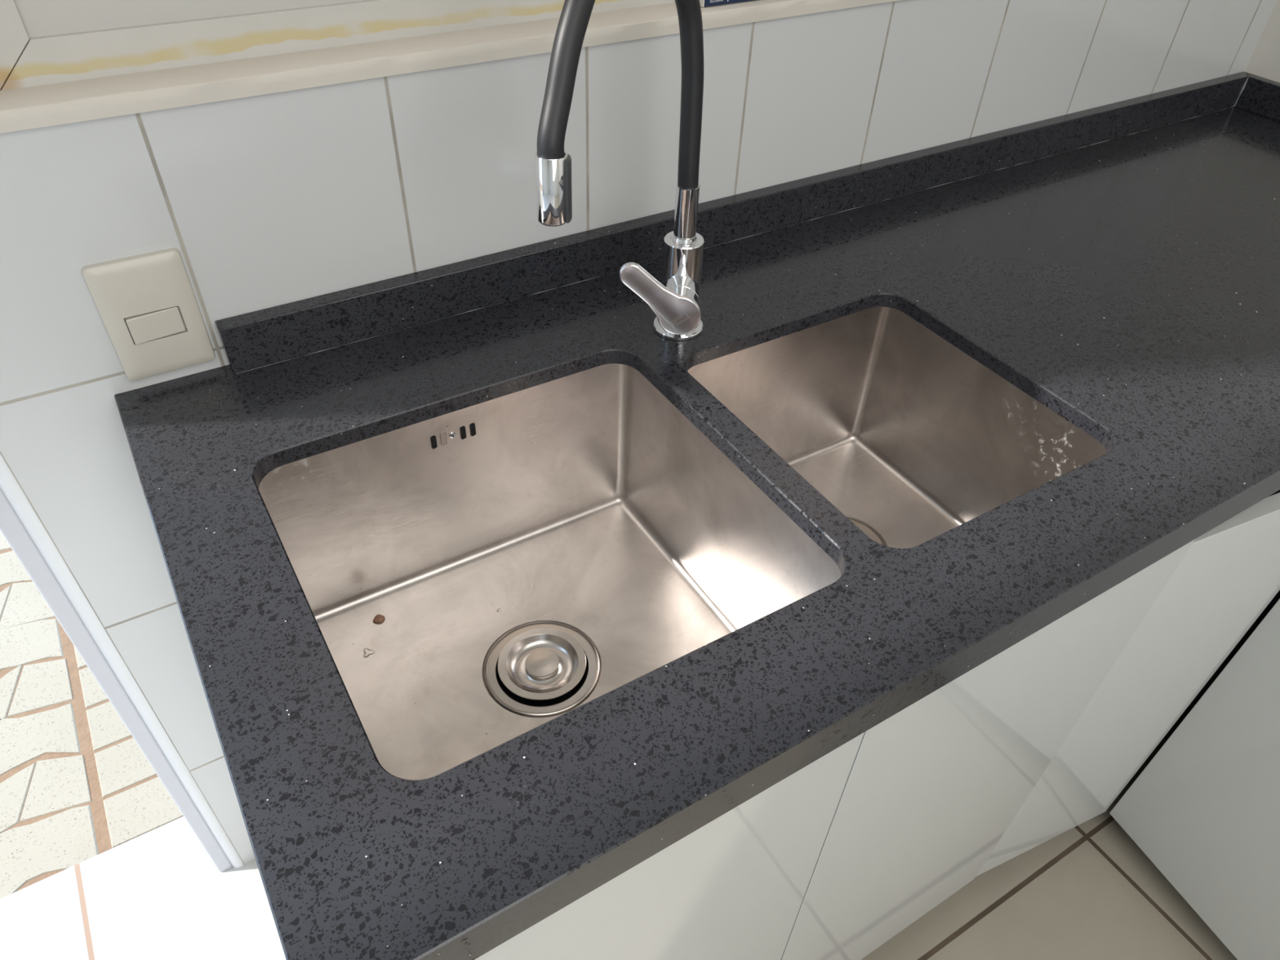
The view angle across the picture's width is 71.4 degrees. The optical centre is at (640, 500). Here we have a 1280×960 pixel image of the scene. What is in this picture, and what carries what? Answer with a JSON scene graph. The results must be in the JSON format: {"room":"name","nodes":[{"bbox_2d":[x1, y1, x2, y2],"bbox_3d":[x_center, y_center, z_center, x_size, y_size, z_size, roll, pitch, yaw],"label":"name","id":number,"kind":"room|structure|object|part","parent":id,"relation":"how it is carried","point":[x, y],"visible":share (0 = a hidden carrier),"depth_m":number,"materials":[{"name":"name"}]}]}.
{"room":"kitchen","nodes":[
{"label":"kitchen","id":0,"kind":"room"},
{"bbox_2d":[0,698,1237,959],"bbox_3d":[-0.195,1.710,0.131,4.933,0.040,3.525,-21,48,-24],"label":"floor","id":1,"kind":"structure","parent":0,"point":[1088,891],"depth_m":1.30,"materials":[{"name":"beige tile"}]},
{"bbox_2d":[475,539,1195,959],"bbox_3d":[0.008,0.266,1.086,0.803,0.788,0.576,-21,48,-24],"label":"base cabinet","id":2,"kind":"object","parent":1,"relation":"on","point":[837,857],"visible":0.31,"depth_m":0.80,"materials":[{"name":"white laminate"}]},
{"bbox_3d":[-0.018,0.486,0.824,0.397,0.720,0.018,-21,48,-24],"label":"door","id":3,"kind":"part","parent":2,"relation":"part of","materials":[{"name":"white laminate"}]},
{"bbox_2d":[114,71,1279,959],"bbox_3d":[0.754,0.175,0.574,1.733,0.089,1.900,-21,48,-24],"label":"countertop","id":4,"kind":"structure","parent":2,"relation":"on","point":[1117,264],"depth_m":0.79,"materials":[{"name":"grey stone"}]},
{"bbox_2d":[258,363,841,780],"bbox_3d":[-0.086,0.108,0.808,0.402,0.235,0.384,-21,48,-24],"label":"sink","id":5,"kind":"object","parent":4,"relation":"in","point":[614,541],"visible":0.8,"depth_m":0.90,"materials":[{"name":"metal"}]},
{"bbox_2d":[363,647,374,657],"bbox_3d":[-0.268,0.148,0.876,0.012,0.001,0.012,-21,48,-24],"label":"scrap","id":6,"kind":"object","parent":5,"relation":"in","point":[366,651],"visible":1,"depth_m":0.88,"materials":[{"name":"white paper"}]},
{"bbox_2d":[373,614,384,622],"bbox_3d":[-0.266,0.119,0.905,0.010,0.004,0.010,11,44,9],"label":"stone","id":7,"kind":"object","parent":5,"relation":"in","point":[378,618],"visible":1,"depth_m":0.90,"materials":[{"name":"brown stone"}]},
{"bbox_2d":[497,628,586,700],"bbox_3d":[-0.097,0.166,0.880,0.086,0.020,0.086,-21,48,-24],"label":"basket","id":8,"kind":"object","parent":5,"relation":"on","point":[553,660],"depth_m":0.88,"materials":[{"name":"metal"}]},
{"bbox_2d":[534,0,704,340],"bbox_3d":[0.006,-0.261,0.732,0.072,0.382,0.245,22,46,20],"label":"faucet","id":9,"kind":"object","parent":4,"relation":"on","point":[675,301],"visible":1,"depth_m":0.76,"materials":[{"name":"black rubber"}]},
{"bbox_3d":[0.019,-0.189,0.839,0.079,0.072,0.005,4,43,1],"label":"lever","id":10,"kind":"part","parent":9,"relation":"part of","materials":[{"name":"silver metal"}]},
{"bbox_2d":[687,306,1106,548],"bbox_3d":[0.234,0.002,0.938,0.320,0.235,0.341,-21,48,-24],"label":"sink","id":11,"kind":"object","parent":4,"relation":"in","point":[913,439],"visible":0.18,"depth_m":1.02,"materials":[{"name":"metal"}]},
{"bbox_2d":[854,524,872,539],"bbox_3d":[0.222,0.057,1.013,0.086,0.020,0.086,-21,48,-24],"label":"basket","id":12,"kind":"object","parent":11,"relation":"on","point":[865,528],"depth_m":1.03,"materials":[{"name":"metal"}]},
{"bbox_3d":[0.324,0.352,0.985,0.402,0.720,0.018,-21,48,-24],"label":"door","id":13,"kind":"part","parent":2,"relation":"part of","materials":[{"name":"white laminate"}]},
{"bbox_2d":[975,489,1279,876],"bbox_3d":[0.739,-0.009,1.418,0.892,0.788,0.607,-21,48,-24],"label":"base cabinet","id":14,"kind":"object","parent":1,"relation":"on","point":[1227,581],"visible":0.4,"depth_m":1.05,"materials":[{"name":"white laminate"}]},
{"bbox_2d":[1109,598,1279,959],"bbox_3d":[1.318,0.511,0.886,0.710,0.788,1.257,-21,48,-24],"label":"base cabinet","id":15,"kind":"object","parent":1,"relation":"on","point":[1205,810],"visible":1,"depth_m":1.19,"materials":[{"name":"white laminate"}]},
{"bbox_2d":[0,0,1277,864],"bbox_3d":[-1.041,-0.270,0.279,4.933,2.600,0.140,-21,48,-24],"label":"wall","id":16,"kind":"structure","parent":0,"point":[266,201],"depth_m":0.88,"materials":[{"name":"white tile"}]},
{"bbox_2d":[0,488,232,871],"bbox_3d":[-1.616,0.113,0.140,2.384,2.190,0.106,-21,48,-24],"label":"door frame","id":17,"kind":"structure","parent":16,"relation":"in","point":[12,529],"depth_m":0.99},
{"bbox_2d":[0,453,244,868],"bbox_3d":[-0.566,-0.259,0.592,0.019,2.190,0.019,-21,48,-24],"label":"trim","id":18,"kind":"structure","parent":16,"relation":"attached to","point":[9,486],"depth_m":0.97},
{"bbox_2d":[80,248,215,381],"bbox_3d":[-0.429,-0.161,0.783,0.076,0.112,0.010,-21,48,-24],"label":"light switch","id":19,"kind":"object","parent":16,"relation":"attached to","point":[147,306],"visible":1,"depth_m":0.78,"materials":[{"name":"beige plastic"}]},
{"bbox_2d":[0,0,675,90],"bbox_3d":[-0.007,-0.770,0.654,1.170,0.729,0.035,-21,48,-24],"label":"window","id":20,"kind":"structure","parent":16,"relation":"in","point":[42,42],"depth_m":0.71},
{"bbox_3d":[0.003,-0.579,0.833,1.082,0.151,0.006,-21,48,-24],"label":"panel","id":21,"kind":"part","parent":20,"relation":"part of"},
{"bbox_2d":[0,0,900,133],"bbox_3d":[-0.008,-0.510,0.921,1.230,0.016,0.146,-21,48,-24],"label":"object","id":22,"kind":"structure","parent":16,"relation":"attached to","point":[86,100],"depth_m":0.75,"materials":[{"name":"beige paint"}]},
{"bbox_2d":[699,0,752,7],"bbox_3d":[0.124,-0.549,0.922,0.158,0.048,0.029,-21,48,-24],"label":"box","id":23,"kind":"object","parent":22,"relation":"on","point":[703,2],"visible":0.99,"depth_m":0.90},
{"bbox_2d":[1244,0,1279,82],"bbox_3d":[1.916,-0.057,0.196,0.100,2.600,3.300,-21,48,-24],"label":"wall","id":24,"kind":"structure","parent":0,"point":[1264,61],"depth_m":1.44,"materials":[{"name":"white tile"}]},
{"label":"outside","id":25,"kind":"structure","parent":0,"visible":0},
{"bbox_2d":[0,531,183,898],"bbox_3d":[-1.751,-1.342,3.360,7.086,0.012,5.670,-21,48,-24],"label":"ground","id":26,"kind":"structure","parent":25,"point":[66,839],"depth_m":1.48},
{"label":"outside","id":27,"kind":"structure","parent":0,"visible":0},
{"bbox_2d":[0,548,181,892],"bbox_3d":[-2.533,-1.099,3.090,9.000,0.048,5.875,-21,48,-24],"label":"paving grout","id":28,"kind":"structure","parent":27,"point":[97,808],"depth_m":1.49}
]}

